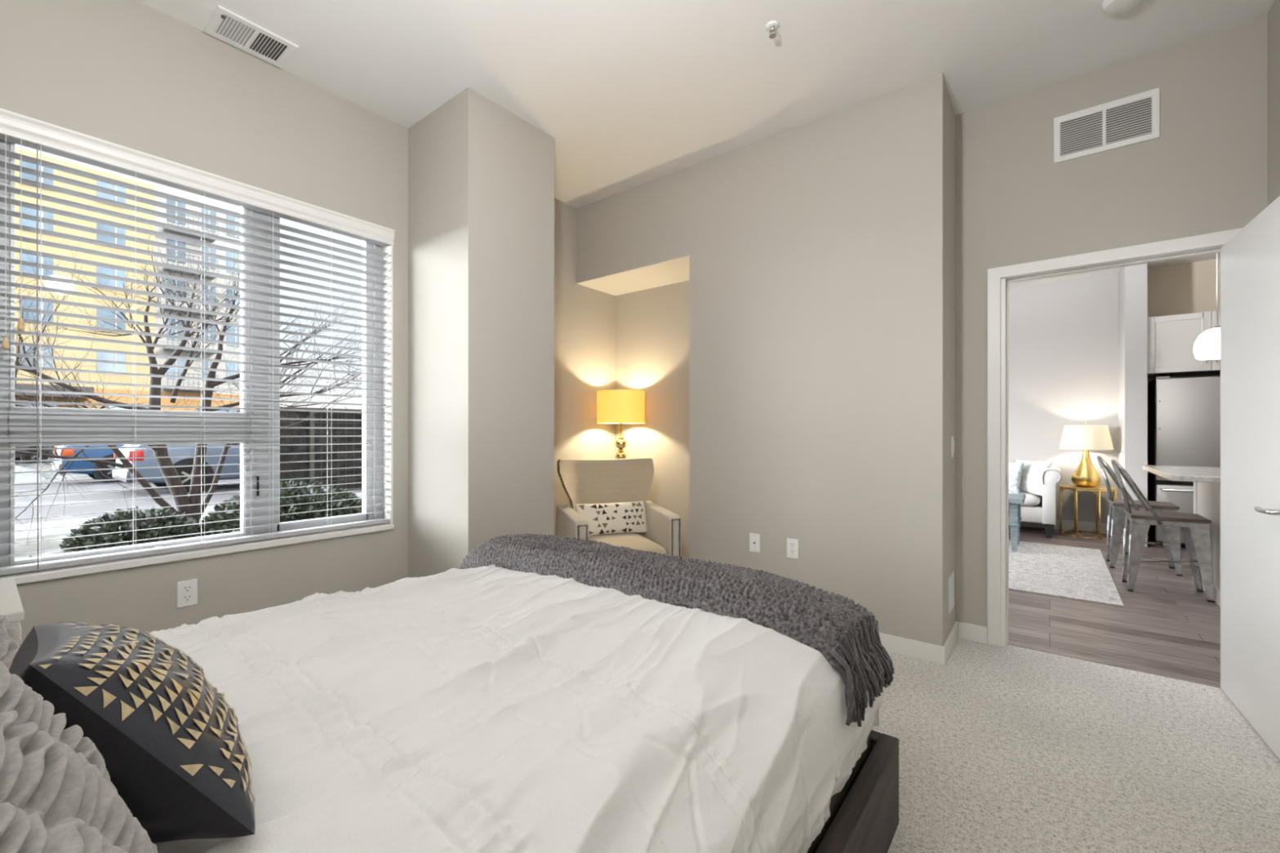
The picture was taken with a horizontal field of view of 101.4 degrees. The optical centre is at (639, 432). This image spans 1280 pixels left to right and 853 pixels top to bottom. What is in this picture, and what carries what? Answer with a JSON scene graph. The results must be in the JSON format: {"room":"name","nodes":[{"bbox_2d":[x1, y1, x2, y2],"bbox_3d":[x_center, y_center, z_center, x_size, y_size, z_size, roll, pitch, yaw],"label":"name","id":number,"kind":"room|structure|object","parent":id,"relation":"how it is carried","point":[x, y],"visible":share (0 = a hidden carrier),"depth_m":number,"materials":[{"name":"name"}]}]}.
{"room":"bedroom","nodes":[
{"label":"bedroom","id":0,"kind":"room"},
{"bbox_2d":[0,0,615,642],"bbox_3d":[-1.587,-0.327,3.123,0.250,3.013,4.160,0,0,38],"label":"wall","id":1,"kind":"structure","parent":0,"point":[129,73],"depth_m":2.50,"materials":[{"name":"beige paint"}]},
{"bbox_2d":[177,578,197,608],"bbox_3d":[-2.030,0.721,2.348,0.009,0.116,0.072,0,0,38],"label":"power outlet","id":2,"kind":"object","parent":1,"relation":"attached to","point":[187,590],"visible":1,"depth_m":2.34,"materials":[{"name":"white plastic"}]},
{"bbox_2d":[182,584,192,592],"bbox_3d":[-2.029,0.700,2.346,0.004,0.033,0.034,0,0,38],"label":"socket","id":3,"kind":"object","parent":2,"relation":"attached to","point":[186,588],"depth_m":2.35,"materials":[{"name":"white plastic"}]},
{"bbox_2d":[182,594,192,601],"bbox_3d":[-2.029,0.742,2.346,0.004,0.033,0.034,0,0,38],"label":"socket","id":4,"kind":"object","parent":2,"relation":"attached to","point":[186,597],"depth_m":2.35,"materials":[{"name":"white plastic"}]},
{"bbox_2d":[0,139,394,584],"bbox_3d":[-2.004,-0.315,2.490,0.166,1.763,1.611,0,0,38],"label":"window","id":5,"kind":"structure","parent":1,"relation":"in","point":[6,467],"depth_m":2.60,"materials":[{"name":"grey plastic"}]},
{"bbox_2d":[0,107,395,575],"bbox_3d":[-1.973,-0.314,2.465,0.094,1.748,1.617,0,0,38],"label":"window blind","id":6,"kind":"object","parent":5,"relation":"attached to","point":[15,128],"visible":1,"depth_m":2.31,"materials":[{"name":"grey plastic"}]},
{"bbox_2d":[408,87,554,577],"bbox_3d":[-0.967,-0.327,3.210,0.620,3.013,0.612,0,0,38],"label":"wall pillar","id":7,"kind":"structure","parent":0,"point":[481,176],"depth_m":2.97,"materials":[{"name":"beige paint"}]},
{"bbox_2d":[576,255,689,295],"bbox_3d":[0.061,-1.220,4.139,1.093,0.004,0.485,0,0,38],"label":"ceiling","id":8,"kind":"structure","parent":0,"point":[676,270],"depth_m":4.15,"materials":[{"name":"white paint"}]},
{"bbox_2d":[136,0,1275,288],"bbox_3d":[2.207,-1.908,3.225,6.100,0.150,9.000,0,0,38],"label":"ceiling","id":9,"kind":"structure","parent":0,"point":[629,94],"depth_m":2.55,"materials":[{"name":"white paint"}]},
{"bbox_2d":[203,4,297,68],"bbox_3d":[-1.804,-1.825,2.432,0.230,0.016,0.304,0,0,38],"label":"ceiling vent","id":10,"kind":"object","parent":9,"relation":"in","point":[225,25],"visible":1,"depth_m":2.42,"materials":[{"name":"grey metal"}]},
{"bbox_2d":[765,20,779,39],"bbox_3d":[0.598,-1.809,2.358,0.060,0.048,0.060,0,0,38],"label":"sprinkler head","id":11,"kind":"object","parent":9,"relation":"attached to","point":[771,26],"visible":1,"depth_m":2.35},
{"bbox_2d":[1101,0,1142,16],"bbox_3d":[2.036,-1.815,2.203,0.140,0.037,0.140,0,0,38],"label":"smoke detector","id":12,"kind":"object","parent":9,"relation":"attached to","point":[1109,7],"visible":1,"depth_m":2.21,"materials":[{"name":"white plastic"}]},
{"bbox_2d":[1193,253,1220,359],"bbox_3d":[4.135,-1.183,3.748,0.238,1.300,0.238,0,0,38],"label":"pendant lamp","id":13,"kind":"object","parent":9,"relation":"hanging from","point":[1206,346],"visible":0.63,"depth_m":3.73,"materials":[{"name":"white metal"}]},
{"bbox_2d":[576,72,955,646],"bbox_3d":[0.682,-0.327,3.693,2.620,3.013,0.557,0,0,38],"label":"wall","id":14,"kind":"structure","parent":0,"point":[799,384],"depth_m":3.08,"materials":[{"name":"beige paint"}]},
{"bbox_2d":[749,533,759,552],"bbox_3d":[0.722,0.695,3.298,0.072,0.116,0.016,0,0,38],"label":"cable plate","id":15,"kind":"object","parent":14,"relation":"attached to","point":[754,539],"visible":1,"depth_m":3.30,"materials":[{"name":"white plastic"}]},
{"bbox_2d":[786,537,798,558],"bbox_3d":[0.918,0.697,3.149,0.072,0.116,0.009,0,0,38],"label":"power outlet","id":16,"kind":"object","parent":14,"relation":"attached to","point":[792,544],"visible":1,"depth_m":3.15,"materials":[{"name":"white plastic"}]},
{"bbox_2d":[789,542,795,547],"bbox_3d":[0.917,0.676,3.148,0.034,0.033,0.004,0,0,38],"label":"socket","id":17,"kind":"object","parent":16,"relation":"attached to","point":[792,544],"depth_m":3.15,"materials":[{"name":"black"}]},
{"bbox_2d":[789,549,795,555],"bbox_3d":[0.917,0.718,3.148,0.034,0.033,0.004,0,0,38],"label":"socket","id":18,"kind":"object","parent":16,"relation":"attached to","point":[792,552],"depth_m":3.15,"materials":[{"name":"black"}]},
{"bbox_2d":[878,631,945,665],"bbox_3d":[0.943,1.134,3.127,1.538,0.092,0.013,0,0,38],"label":"baseboard","id":19,"kind":"structure","parent":14,"relation":"attached to","point":[933,653],"depth_m":2.74,"materials":[{"name":"white paint"}]},
{"bbox_2d":[942,621,957,663],"bbox_3d":[1.688,1.134,2.842,0.013,0.092,0.457,0,0,38],"label":"baseboard","id":20,"kind":"structure","parent":14,"relation":"attached to","point":[952,637],"depth_m":2.82,"materials":[{"name":"white paint"}]},
{"bbox_2d":[947,570,954,614],"bbox_3d":[1.714,0.880,2.881,0.006,0.200,0.190,0,0,38],"label":"access panel","id":21,"kind":"object","parent":14,"relation":"attached to","point":[951,579],"visible":1,"depth_m":2.85,"materials":[{"name":"white plastic"}]},
{"bbox_2d":[951,436,954,457],"bbox_3d":[1.738,0.080,2.907,0.012,0.116,0.072,0,0,38],"label":"light switch","id":22,"kind":"object","parent":14,"relation":"attached to","point":[952,437],"visible":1,"depth_m":2.89,"materials":[{"name":"white plastic"}]},
{"bbox_2d":[1008,273,1118,523],"bbox_3d":[4.964,-0.327,6.623,5.750,3.013,0.250,0,0,38],"label":"wall","id":23,"kind":"structure","parent":0,"point":[1064,335],"depth_m":6.32,"materials":[{"name":"grey paint"}]},
{"bbox_2d":[1008,519,1107,533],"bbox_3d":[4.064,1.120,7.161,3.670,0.120,0.013,0,0,38],"label":"baseboard","id":24,"kind":"structure","parent":23,"relation":"attached to","point":[1066,525],"depth_m":6.28,"materials":[{"name":"white paint"}]},
{"bbox_2d":[871,525,1279,852],"bbox_3d":[2.208,1.239,3.225,6.100,0.122,9.000,0,0,38],"label":"floor","id":25,"kind":"structure","parent":0,"point":[1010,748],"depth_m":2.04,"materials":[{"name":"carpet"}]},
{"bbox_2d":[0,577,24,639],"bbox_3d":[-1.947,0.823,1.341,0.500,0.715,0.512,0,0,38],"label":"nightstand","id":26,"kind":"object","parent":25,"relation":"on","point":[11,604],"visible":0.26,"depth_m":1.43,"materials":[{"name":"white paint"}]},
{"bbox_2d":[556,457,680,556],"bbox_3d":[-0.192,0.688,3.730,0.741,0.987,0.783,0,0,-21],"label":"armchair","id":27,"kind":"object","parent":25,"relation":"on","point":[611,480],"visible":0.6,"depth_m":3.83,"materials":[{"name":"beige fabric"}]},
{"bbox_2d":[575,501,647,536],"bbox_3d":[-0.198,0.625,3.802,0.541,0.229,0.121,0,0,-22],"label":"lumbar pillow","id":28,"kind":"object","parent":27,"relation":"on","point":[623,517],"visible":0.97,"depth_m":3.76,"materials":[{"name":"beige fabric"}]},
{"bbox_2d":[590,503,638,534],"bbox_3d":[-0.176,0.616,3.770,0.367,0.216,0.035,0,-13,-21],"label":"print","id":29,"kind":"object","parent":28,"relation":"attached to","point":[605,518],"depth_m":3.76,"materials":[{"name":"grey fabric"}]},
{"bbox_2d":[589,533,666,554],"bbox_3d":[-0.152,0.800,3.627,0.545,0.150,0.560,0,0,-21],"label":"seat cushion","id":30,"kind":"object","parent":27,"relation":"on","point":[653,542],"depth_m":3.56,"materials":[{"name":"beige fabric"}]},
{"bbox_2d":[807,729,898,852],"bbox_3d":[-0.527,1.030,1.257,1.664,0.300,2.130,0,0,38],"label":"frame","id":31,"kind":"object","parent":25,"relation":"on","point":[864,818],"visible":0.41,"depth_m":1.37,"materials":[{"name":"brown wood"}]},
{"bbox_2d":[150,564,884,852],"bbox_3d":[-0.506,0.684,1.254,1.673,0.443,2.071,0,0,38],"label":"duvet","id":32,"kind":"object","parent":31,"relation":"on","point":[491,708],"visible":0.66,"depth_m":0.96,"materials":[{"name":"white fabric"}]},
{"bbox_2d":[0,614,22,669],"bbox_3d":[-1.307,0.297,0.845,0.580,0.469,0.417,0,0,38],"label":"pillow sham","id":33,"kind":"object","parent":32,"relation":"on","point":[11,642],"visible":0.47,"depth_m":0.94,"materials":[{"name":"grey fabric"}]},
{"bbox_2d":[0,660,158,852],"bbox_3d":[-0.565,0.275,0.349,0.580,0.510,0.372,0,0,38],"label":"pillow sham","id":34,"kind":"object","parent":32,"relation":"on","point":[58,794],"visible":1,"depth_m":0.39,"materials":[{"name":"grey fabric"}]},
{"bbox_2d":[8,621,256,843],"bbox_3d":[-0.678,0.377,0.690,0.232,0.308,0.439,0,0,-45],"label":"throw pillow","id":35,"kind":"object","parent":32,"relation":"on","point":[171,747],"visible":0.8,"depth_m":0.58,"materials":[{"name":"black fabric"}]},
{"bbox_2d":[458,533,894,726],"bbox_3d":[-0.017,0.656,1.935,1.726,0.475,0.605,0,0,38],"label":"throw blanket","id":36,"kind":"object","parent":32,"relation":"on","point":[832,624],"visible":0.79,"depth_m":1.55,"materials":[{"name":"grey fabric"}]},
{"bbox_2d":[1008,465,1062,537],"bbox_3d":[4.024,0.791,6.680,2.117,0.778,0.700,0,0,38],"label":"sofa","id":37,"kind":"object","parent":25,"relation":"on","point":[1037,508],"visible":0.14,"depth_m":5.86,"materials":[{"name":"grey fabric"}]},
{"bbox_2d":[1008,462,1024,493],"bbox_3d":[4.307,0.530,6.215,0.192,0.376,0.400,0,0,-32],"label":"sofa cushion","id":38,"kind":"object","parent":37,"relation":"on","point":[1015,468],"visible":0.34,"depth_m":6.07,"materials":[{"name":"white fabric"}]},
{"bbox_2d":[1019,491,1040,506],"bbox_3d":[4.348,0.770,6.388,0.860,0.170,0.640,0,0,38],"label":"seat cushion","id":39,"kind":"object","parent":37,"relation":"on","point":[1031,500],"depth_m":5.95,"materials":[{"name":"grey fabric"}]},
{"bbox_2d":[1016,459,1052,495],"bbox_3d":[4.547,0.520,6.116,0.206,0.389,0.425,0,0,-19],"label":"sofa cushion","id":40,"kind":"object","parent":37,"relation":"on","point":[1031,482],"visible":0.62,"depth_m":6.02,"materials":[{"name":"white fabric"}]},
{"bbox_2d":[1008,540,1124,606],"bbox_3d":[2.872,1.173,5.213,2.695,0.010,2.150,0,0,38],"label":"rug","id":41,"kind":"object","parent":25,"relation":"on","point":[1083,574],"visible":0.44,"depth_m":4.34,"materials":[{"name":"white carpet"}]},
{"bbox_2d":[1008,493,1025,551],"bbox_3d":[3.471,0.908,5.601,1.040,0.520,0.600,0,0,38],"label":"coffee table","id":42,"kind":"object","parent":41,"relation":"on","point":[1015,500],"visible":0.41,"depth_m":5.13,"materials":[{"name":"blue paint"}]},
{"bbox_2d":[1059,484,1116,539],"bbox_3d":[5.119,0.900,5.994,0.486,0.560,0.486,0,0,38],"label":"table","id":43,"kind":"object","parent":25,"relation":"on","point":[1073,487],"visible":0.83,"depth_m":5.95,"materials":[{"name":"gold metal"}]},
{"bbox_2d":[1059,422,1113,487],"bbox_3d":[5.101,0.251,5.988,0.476,0.738,0.476,0,0,38],"label":"table lamp","id":44,"kind":"object","parent":43,"relation":"on","point":[1086,437],"visible":1,"depth_m":5.88,"materials":[{"name":"gold metal"}]},
{"bbox_2d":[1096,455,1182,576],"bbox_3d":[4.332,0.693,4.570,0.520,0.970,0.365,0,0,37],"label":"metal chair","id":45,"kind":"object","parent":25,"relation":"on","point":[1171,535],"visible":0.93,"depth_m":4.52,"materials":[{"name":"grey metal"}]},
{"bbox_2d":[1111,459,1214,602],"bbox_3d":[3.866,0.693,3.906,0.520,0.970,0.365,0,0,37],"label":"metal chair","id":46,"kind":"object","parent":25,"relation":"on","point":[1195,528],"visible":1,"depth_m":3.85,"materials":[{"name":"grey metal"}]},
{"bbox_2d":[1147,375,1220,546],"bbox_3d":[5.797,0.292,5.332,0.835,1.735,0.617,0,0,38],"label":"refrigerator","id":47,"kind":"object","parent":25,"relation":"on","point":[1184,414],"visible":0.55,"depth_m":5.28,"materials":[{"name":"silver metal"}]},
{"bbox_2d":[1192,481,1220,606],"bbox_3d":[4.373,0.746,3.485,0.780,0.868,1.250,0,0,38],"label":"kitchen island","id":48,"kind":"object","parent":25,"relation":"on","point":[1206,495],"visible":0.02,"depth_m":3.74,"materials":[{"name":"white paint"}]},
{"bbox_2d":[1142,465,1220,483],"bbox_3d":[4.267,0.293,3.556,1.105,0.037,1.340,0,0,38],"label":"island countertop","id":49,"kind":"structure","parent":48,"relation":"on","point":[1180,473],"depth_m":3.62,"materials":[{"name":"stone"}]},
{"bbox_3d":[-0.157,0.880,4.301,0.410,0.601,0.410,0,0,38],"label":"side table","id":50,"kind":"object","parent":25,"relation":"on","visible":0},
{"bbox_2d":[596,389,644,458],"bbox_3d":[-0.157,0.121,4.301,0.394,0.917,0.394,0,0,38],"label":"table lamp","id":51,"kind":"object","parent":50,"relation":"on","point":[620,406],"visible":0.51,"depth_m":4.14,"materials":[{"name":"yellow fabric"}]},
{"bbox_2d":[955,15,1266,626],"bbox_3d":[2.398,-0.327,2.640,1.380,3.013,0.100,0,0,38],"label":"wall","id":52,"kind":"structure","parent":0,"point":[1205,172],"depth_m":2.68,"materials":[{"name":"beige paint"}]},
{"bbox_2d":[957,621,986,643],"bbox_3d":[1.886,1.134,2.970,0.142,0.092,0.013,0,0,38],"label":"baseboard","id":53,"kind":"structure","parent":52,"relation":"attached to","point":[967,631],"depth_m":2.96,"materials":[{"name":"white paint"}]},
{"bbox_2d":[1053,87,1159,164],"bbox_3d":[2.328,-1.530,2.624,0.398,0.238,0.012,0,0,38],"label":"return air grille","id":54,"kind":"object","parent":52,"relation":"attached to","point":[1133,119],"visible":1,"depth_m":2.62,"materials":[{"name":"grey metal"}]},
{"bbox_2d":[986,227,1243,647],"bbox_3d":[2.363,0.134,2.667,0.982,2.092,0.136,0,0,38],"label":"door frame","id":55,"kind":"structure","parent":52,"relation":"attached to","point":[998,279],"depth_m":2.89,"materials":[{"name":"white paint"}]},
{"bbox_2d":[1220,195,1279,759],"bbox_3d":[2.429,0.162,2.083,0.109,2.020,0.820,0,0,35],"label":"door","id":56,"kind":"structure","parent":55,"relation":"attached to","point":[1250,261],"depth_m":2.08,"materials":[{"name":"white paint"}]},
{"bbox_2d":[1118,263,1147,546],"bbox_3d":[5.364,-0.327,5.707,0.170,3.013,0.700,0,0,38],"label":"wall","id":57,"kind":"structure","parent":0,"point":[1133,279],"depth_m":5.44,"materials":[{"name":"grey paint"}]},
{"bbox_2d":[1147,257,1220,537],"bbox_3d":[6.343,-0.327,5.352,1.810,3.013,0.050,0,0,38],"label":"wall","id":58,"kind":"structure","parent":0,"point":[1184,288],"depth_m":5.67,"materials":[{"name":"beige paint"}]},
{"bbox_2d":[1147,310,1220,377],"bbox_3d":[5.786,-0.900,5.353,0.928,0.580,0.626,0,0,38],"label":"upper cabinet","id":59,"kind":"object","parent":58,"relation":"attached to","point":[1171,339],"visible":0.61,"depth_m":5.29,"materials":[{"name":"white paint"}]},
{"bbox_2d":[1266,0,1279,206],"bbox_3d":[1.566,-0.327,0.620,0.198,3.013,4.107,0,0,38],"label":"wall","id":60,"kind":"structure","parent":0,"point":[1273,15],"depth_m":2.23,"materials":[{"name":"beige paint"}]},
{"label":"outside","id":61,"kind":"structure","parent":0,"visible":0},
{"bbox_2d":[14,477,239,524],"bbox_3d":[-6.315,1.290,17.645,11.300,0.020,200.000,0,0,38],"label":"ground","id":62,"kind":"structure","parent":61,"point":[46,500],"depth_m":10.30,"materials":[{"name":"white snow"}]},
{"bbox_2d":[14,491,362,538],"bbox_3d":[-6.536,1.244,8.928,1.500,0.153,18.000,0,0,38],"label":"snow bank","id":63,"kind":"object","parent":62,"relation":"on","point":[58,531],"visible":0.08,"depth_m":6.92,"materials":[{"name":"white snow"}]},
{"bbox_2d":[280,406,362,492],"bbox_3d":[-5.638,0.375,11.909,0.638,1.850,5.364,0,0,38],"label":"fence","id":64,"kind":"object","parent":62,"relation":"on","point":[283,423],"visible":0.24,"depth_m":10.79,"materials":[{"name":"brown wood"}]},
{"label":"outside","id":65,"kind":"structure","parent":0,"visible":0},
{"bbox_2d":[14,457,326,559],"bbox_3d":[-42.376,1.400,45.880,116.700,0.200,200.000,0,0,38],"label":"ground","id":66,"kind":"structure","parent":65,"point":[22,548],"depth_m":6.28,"materials":[{"name":"white snow"}]},
{"bbox_2d":[14,466,46,483],"bbox_3d":[-21.073,0.939,11.610,6.500,0.762,10.300,0,0,38],"label":"snow bank","id":67,"kind":"object","parent":66,"relation":"on","point":[19,477],"visible":0.45,"depth_m":13.94,"materials":[{"name":"white snow"}]},
{"bbox_2d":[14,445,54,462],"bbox_3d":[-27.213,0.570,21.460,1.902,1.600,4.539,0,0,21],"label":"parked car","id":68,"kind":"object","parent":66,"relation":"on","point":[51,452],"visible":0.35,"depth_m":22.35,"materials":[{"name":"grey paint"}]},
{"bbox_2d":[29,545,124,557],"bbox_3d":[-4.867,1.169,4.495,1.550,0.309,1.380,0,0,38],"label":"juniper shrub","id":69,"kind":"object","parent":66,"relation":"on","point":[74,550],"visible":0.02,"depth_m":4.72,"materials":[{"name":"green plant"}]},
{"bbox_2d":[51,444,124,482],"bbox_3d":[-13.468,0.550,15.079,1.902,1.600,4.539,0,0,38],"label":"parked car","id":70,"kind":"object","parent":66,"relation":"on","point":[90,453],"visible":0.23,"depth_m":13.22,"materials":[{"name":"blue paint"}]},
{"bbox_2d":[59,448,74,456],"bbox_3d":[-14.122,0.470,12.902,0.135,0.220,0.235,0,0,38],"label":"tail light","id":71,"kind":"object","parent":70,"relation":"attached to","point":[66,452],"depth_m":12.87,"materials":[{"name":"orange plastic"}]},
{"bbox_2d":[14,143,239,412],"bbox_3d":[-42.883,-9.450,38.339,15.200,21.500,23.500,0,0,38],"label":"apartment building","id":72,"kind":"structure","parent":66,"relation":"on","point":[27,151],"depth_m":37.57,"materials":[{"name":"yellow paint"}]},
{"bbox_2d":[57,506,204,551],"bbox_3d":[-5.959,1.102,6.178,1.152,0.454,1.229,0,0,38],"label":"juniper shrub","id":73,"kind":"object","parent":66,"relation":"on","point":[100,528],"visible":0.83,"depth_m":5.94,"materials":[{"name":"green plant"}]},
{"bbox_2d":[111,443,239,492],"bbox_3d":[-9.555,0.550,12.777,1.902,1.600,4.539,0,0,38],"label":"parked car","id":74,"kind":"object","parent":66,"relation":"on","point":[211,451],"visible":0.27,"depth_m":11.16,"materials":[{"name":"silver metal"}]},
{"bbox_2d":[127,450,143,461],"bbox_3d":[-10.209,0.470,10.600,0.135,0.220,0.235,0,0,38],"label":"tail light","id":75,"kind":"object","parent":74,"relation":"attached to","point":[130,453],"depth_m":10.56,"materials":[{"name":"red plastic"}]},
{"bbox_2d":[14,228,362,546],"bbox_3d":[-6.306,-0.576,7.053,3.514,4.303,7.331,0,0,31],"label":"bare tree","id":76,"kind":"object","parent":66,"relation":"on","point":[162,451],"visible":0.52,"depth_m":6.95,"materials":[{"name":"brown plant"}]},
{"bbox_2d":[211,528,239,534],"bbox_3d":[-4.132,1.179,5.593,1.269,0.305,1.637,0,0,38],"label":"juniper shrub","id":77,"kind":"object","parent":66,"relation":"on","point":[233,531],"visible":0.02,"depth_m":5.64,"materials":[{"name":"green plant"}]},
{"bbox_2d":[198,480,362,536],"bbox_3d":[-4.840,0.987,7.290,1.751,0.685,2.044,0,0,38],"label":"juniper shrub","id":78,"kind":"object","parent":66,"relation":"on","point":[228,515],"visible":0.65,"depth_m":6.94,"materials":[{"name":"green plant"}]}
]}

